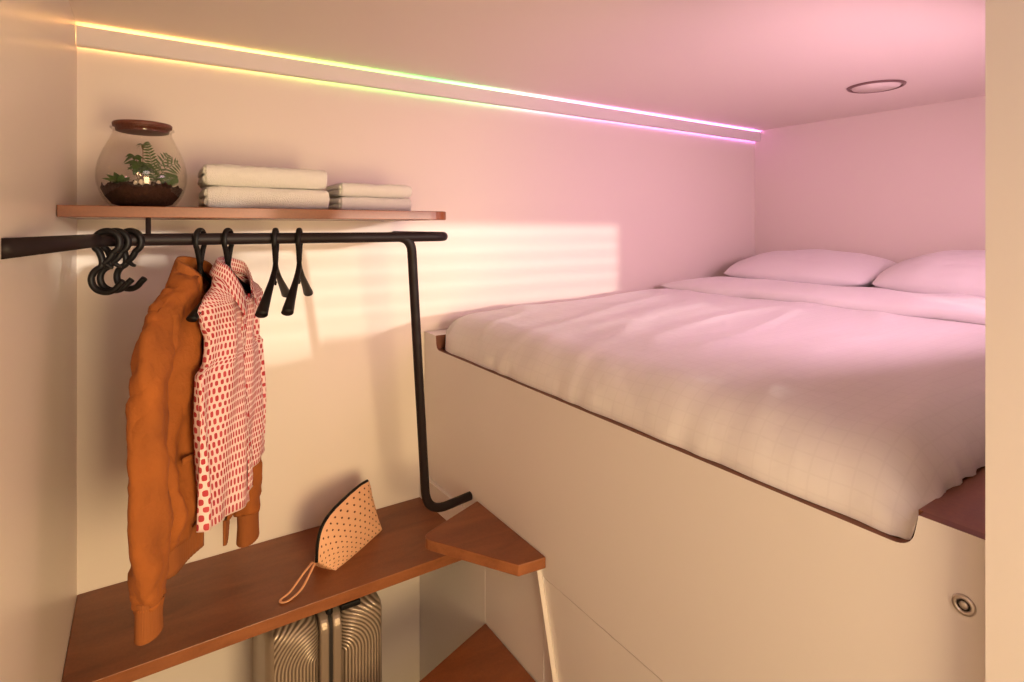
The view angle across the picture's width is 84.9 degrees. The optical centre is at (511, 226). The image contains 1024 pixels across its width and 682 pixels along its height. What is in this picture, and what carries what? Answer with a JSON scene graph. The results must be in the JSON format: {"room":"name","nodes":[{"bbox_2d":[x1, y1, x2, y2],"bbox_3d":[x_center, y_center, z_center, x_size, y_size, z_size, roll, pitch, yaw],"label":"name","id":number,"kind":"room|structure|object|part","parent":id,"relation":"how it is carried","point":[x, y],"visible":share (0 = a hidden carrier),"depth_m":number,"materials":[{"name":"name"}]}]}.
{"room":"bedroom","nodes":[
{"label":"bedroom","id":0,"kind":"room"},
{"bbox_2d":[0,0,76,681],"bbox_3d":[-0.389,0.615,0.247,0.060,2.370,3.160,0,0,-33],"label":"wall","id":1,"kind":"structure","parent":0,"point":[38,47],"depth_m":0.99,"materials":[{"name":"paint"}]},
{"bbox_2d":[77,47,754,681],"bbox_3d":[0.094,0.615,2.490,3.329,2.370,0.060,0,0,-33],"label":"wall","id":2,"kind":"structure","parent":0,"point":[539,207],"depth_m":2.03,"materials":[{"name":"white paint"}]},
{"bbox_2d":[1,217,472,511],"bbox_3d":[-0.566,0.443,1.427,0.417,0.935,1.346,0,0,26],"label":"rail","id":3,"kind":"object","parent":2,"relation":"attached to","point":[16,247],"visible":0.94,"depth_m":1.50,"materials":[{"name":"black metal"}]},
{"bbox_2d":[87,228,125,294],"bbox_3d":[-0.862,0.074,1.192,0.070,0.144,0.016,0,0,-16],"label":"s-hook","id":4,"kind":"object","parent":3,"relation":"hanging from","point":[104,261],"visible":0.94,"depth_m":1.19,"materials":[{"name":"black plastic"}]},
{"bbox_2d":[96,228,133,293],"bbox_3d":[-0.867,0.074,1.225,0.070,0.144,0.016,0,0,-19],"label":"s-hook","id":5,"kind":"object","parent":3,"relation":"hanging from","point":[101,283],"visible":0.64,"depth_m":1.22,"materials":[{"name":"black plastic"}]},
{"bbox_2d":[113,228,146,291],"bbox_3d":[-0.857,0.074,1.258,0.070,0.144,0.016,0,0,-5],"label":"s-hook","id":6,"kind":"object","parent":3,"relation":"hanging from","point":[128,259],"visible":0.79,"depth_m":1.25,"materials":[{"name":"black plastic"}]},
{"bbox_2d":[125,256,261,645],"bbox_3d":[-0.758,0.483,1.361,0.138,0.827,0.609,0,0,-5],"label":"jacket","id":7,"kind":"object","parent":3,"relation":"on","point":[167,355],"visible":0.66,"depth_m":1.13,"materials":[{"name":"orange fabric"}]},
{"bbox_2d":[193,228,211,284],"bbox_3d":[-0.746,0.101,1.340,0.017,0.198,0.339,0,0,-5],"label":"clothes hanger","id":8,"kind":"object","parent":3,"relation":"hanging from","point":[199,252],"visible":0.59,"depth_m":1.33,"materials":[{"name":"black plastic"}]},
{"bbox_3d":[-0.746,0.145,1.340,0.017,0.109,0.339,0,0,-5],"label":"arm","id":9,"kind":"part","parent":8,"relation":"part of","materials":[{"name":"black plastic"}]},
{"bbox_2d":[186,228,250,321],"bbox_3d":[-0.696,0.102,1.373,0.023,0.200,0.395,0,0,-6],"label":"clothes hanger","id":10,"kind":"object","parent":3,"relation":"hanging from","point":[193,316],"visible":0.55,"depth_m":1.36,"materials":[{"name":"black plastic"}]},
{"bbox_3d":[-0.696,0.146,1.373,0.022,0.111,0.395,0,0,-6],"label":"arm","id":11,"kind":"part","parent":10,"relation":"part of","materials":[{"name":"black plastic"}]},
{"bbox_2d":[193,256,265,532],"bbox_3d":[-0.689,0.380,1.392,0.094,0.614,0.428,0,0,-6],"label":"shirt","id":12,"kind":"object","parent":10,"relation":"hanging from","point":[229,411],"visible":0.99,"depth_m":1.30,"materials":[{"name":"fabric"}]},
{"bbox_3d":[-0.566,0.029,1.427,0.417,0.028,1.346,0,0,26],"label":"rod","id":13,"kind":"part","parent":3,"relation":"part of","materials":[{"name":"black metal"}]},
{"bbox_2d":[255,228,288,317],"bbox_3d":[-0.605,0.102,1.433,0.028,0.202,0.397,0,0,-14],"label":"clothes hanger","id":14,"kind":"object","parent":3,"relation":"hanging from","point":[262,310],"visible":0.95,"depth_m":1.41,"materials":[{"name":"black plastic"}]},
{"bbox_3d":[-0.605,0.147,1.433,0.028,0.113,0.397,0,0,-14],"label":"arm","id":15,"kind":"part","parent":14,"relation":"part of","materials":[{"name":"black plastic"}]},
{"bbox_2d":[281,228,312,315],"bbox_3d":[-0.557,0.102,1.465,0.028,0.202,0.397,0,0,-13],"label":"clothes hanger","id":16,"kind":"object","parent":3,"relation":"hanging from","point":[299,276],"visible":0.98,"depth_m":1.44,"materials":[{"name":"black plastic"}]},
{"bbox_3d":[-0.557,0.147,1.465,0.028,0.113,0.397,0,0,-13],"label":"arm","id":17,"kind":"part","parent":16,"relation":"part of","materials":[{"name":"black plastic"}]},
{"bbox_2d":[57,205,445,220],"bbox_3d":[-0.706,-0.035,1.659,0.958,0.026,0.449,0,0,-33],"label":"wall shelf","id":18,"kind":"object","parent":2,"relation":"attached to","point":[65,211],"visible":1,"depth_m":1.42,"materials":[{"name":"brown wood"}]},
{"bbox_2d":[97,119,182,206],"bbox_3d":[-0.961,-0.157,1.457,0.201,0.223,0.201,0,0,-33],"label":"terrarium","id":19,"kind":"object","parent":18,"relation":"on","point":[122,192],"visible":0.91,"depth_m":1.42,"materials":[{"name":"clear glass"}]},
{"bbox_3d":[-0.960,-0.159,1.434,0.040,0.105,0.006,0,0,-33],"label":"stem","id":20,"kind":"part","parent":19,"relation":"part of","materials":[{"name":"green plant"}]},
{"bbox_3d":[-0.961,-0.257,1.457,0.133,0.024,0.133,0,0,-33],"label":"cork lid","id":21,"kind":"part","parent":19,"relation":"part of","materials":[{"name":"brown wood"}]},
{"bbox_2d":[199,186,328,208],"bbox_3d":[-0.723,-0.080,1.632,0.322,0.063,0.203,0,0,-33],"label":"towel","id":22,"kind":"object","parent":18,"relation":"on","point":[213,196],"visible":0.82,"depth_m":1.54,"materials":[{"name":"fabric"}]},
{"bbox_2d":[197,164,326,189],"bbox_3d":[-0.728,-0.141,1.632,0.319,0.061,0.204,0,0,-33],"label":"towel","id":23,"kind":"object","parent":22,"relation":"on","point":[209,175],"visible":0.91,"depth_m":1.54,"materials":[{"name":"fabric"}]},
{"bbox_2d":[328,197,410,210],"bbox_3d":[-0.468,-0.071,1.818,0.231,0.046,0.174,0,0,-33],"label":"towel","id":24,"kind":"object","parent":18,"relation":"on","point":[341,203],"visible":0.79,"depth_m":1.75,"materials":[{"name":"fabric"}]},
{"bbox_2d":[326,183,411,197],"bbox_3d":[-0.467,-0.115,1.821,0.231,0.044,0.174,0,0,-33],"label":"towel","id":25,"kind":"object","parent":24,"relation":"on","point":[338,190],"visible":0.92,"depth_m":1.75,"materials":[{"name":"fabric"}]},
{"bbox_2d":[62,497,460,681],"bbox_3d":[-0.676,1.057,1.707,1.061,0.034,0.402,0,0,-33],"label":"shelf","id":26,"kind":"object","parent":2,"relation":"attached to","point":[214,603],"visible":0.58,"depth_m":1.58,"materials":[{"name":"brown wood"}]},
{"bbox_2d":[279,479,381,602],"bbox_3d":[-0.557,0.951,1.755,0.100,0.177,0.456,0,0,21],"label":"pouch","id":27,"kind":"object","parent":26,"relation":"on","point":[353,522],"visible":1,"depth_m":1.76,"materials":[{"name":"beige fabric"}]},
{"bbox_2d":[69,0,984,131],"bbox_3d":[0.961,-0.595,1.170,3.329,0.050,3.220,0,0,-33],"label":"ceiling","id":28,"kind":"structure","parent":0,"point":[751,65],"depth_m":1.76,"materials":[{"name":"white paint"}]},
{"bbox_2d":[76,25,760,141],"bbox_3d":[0.122,-0.534,2.447,3.207,0.052,0.032,0,0,-33],"label":"light","id":29,"kind":"object","parent":28,"relation":"attached to","point":[86,37],"visible":1,"depth_m":1.99,"materials":[{"name":"plastic"}]},
{"bbox_2d":[846,80,906,92],"bbox_3d":[1.471,-0.566,2.265,0.205,0.008,0.205,0,0,-33],"label":"recessed light","id":30,"kind":"object","parent":28,"relation":"in","point":[879,85],"visible":1,"depth_m":2.24,"materials":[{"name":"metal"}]},
{"bbox_2d":[852,82,900,92],"bbox_3d":[1.471,-0.566,2.265,0.169,0.006,0.169,0,0,-33],"label":"diffuser","id":31,"kind":"object","parent":30,"relation":"attached to","point":[866,87],"depth_m":2.26,"materials":[{"name":"white plastic"}]},
{"bbox_2d":[755,96,984,287],"bbox_3d":[1.970,0.615,2.610,0.060,2.370,1.800,0,0,-33],"label":"wall","id":32,"kind":"structure","parent":0,"point":[898,185],"depth_m":2.78,"materials":[{"name":"white paint"}]},
{"bbox_2d":[985,0,1023,681],"bbox_3d":[0.995,0.615,0.152,0.060,2.370,1.362,0,0,-33],"label":"wall partition","id":33,"kind":"structure","parent":0,"point":[1004,19],"depth_m":0.69,"materials":[{"name":"paint"}]},
{"bbox_3d":[0.961,1.825,1.170,3.329,0.050,3.220,0,0,-33],"label":"floor","id":34,"kind":"structure","parent":0,"visible":0},
{"bbox_2d":[252,592,381,681],"bbox_3d":[-0.614,1.439,1.750,0.330,0.723,0.378,0,0,-31],"label":"suitcase","id":35,"kind":"object","parent":34,"relation":"on","point":[343,642],"visible":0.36,"depth_m":1.60,"materials":[{"name":"silver plastic"}]},
{"bbox_3d":[-0.574,1.096,1.693,0.022,0.037,0.207,0,0,-31],"label":"carry handle","id":36,"kind":"part","parent":35,"relation":"part of","materials":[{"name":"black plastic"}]},
{"bbox_2d":[420,329,984,681],"bbox_3d":[1.024,1.102,2.026,2.161,1.396,1.736,0,0,-33],"label":"bed base","id":37,"kind":"object","parent":34,"relation":"on","point":[666,562],"visible":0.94,"depth_m":1.16,"materials":[{"name":"wood"}]},
{"bbox_2d":[419,624,534,681],"bbox_3d":[-0.112,1.270,1.398,0.461,0.031,0.599,0,0,-33],"label":"stair tread","id":38,"kind":"structure","parent":37,"relation":"attached to","point":[482,657],"depth_m":1.60,"materials":[{"name":"brown wood"}]},
{"bbox_3d":[-0.124,1.375,1.847,0.026,0.849,0.774,0,0,-35],"label":"stair panel","id":39,"kind":"part","parent":37,"relation":"part of","materials":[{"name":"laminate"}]},
{"bbox_2d":[425,501,545,575],"bbox_3d":[-0.107,0.905,1.602,0.232,0.031,0.372,0,0,-33],"label":"stair tread","id":40,"kind":"structure","parent":37,"relation":"attached to","point":[475,535],"depth_m":1.58,"materials":[{"name":"brown wood"}]},
{"bbox_3d":[0.358,1.377,1.125,0.016,0.846,0.962,0,0,-33],"label":"panel","id":41,"kind":"part","parent":37,"relation":"part of","materials":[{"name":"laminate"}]},
{"bbox_2d":[445,276,984,539],"bbox_3d":[0.836,0.350,1.940,1.691,0.209,1.633,0,0,-33],"label":"duvet","id":42,"kind":"object","parent":37,"relation":"on","point":[866,405],"visible":0.92,"depth_m":1.31,"materials":[{"name":"fabric"}]},
{"bbox_3d":[1.723,0.399,2.478,0.490,0.169,1.530,0,0,-33],"label":"mattress","id":43,"kind":"object","parent":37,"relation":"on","visible":0},
{"bbox_2d":[723,249,896,286],"bbox_3d":[1.481,0.211,2.809,0.475,0.195,0.740,0,0,-35],"label":"pillow","id":44,"kind":"object","parent":43,"relation":"on","point":[812,266],"visible":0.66,"depth_m":2.64,"materials":[{"name":"fabric"}]},
{"bbox_2d":[871,250,984,296],"bbox_3d":[1.868,0.202,2.184,0.483,0.216,0.736,0,0,-31],"label":"pillow","id":45,"kind":"object","parent":43,"relation":"on","point":[950,271],"visible":0.56,"depth_m":2.19,"materials":[{"name":"fabric"}]}
]}

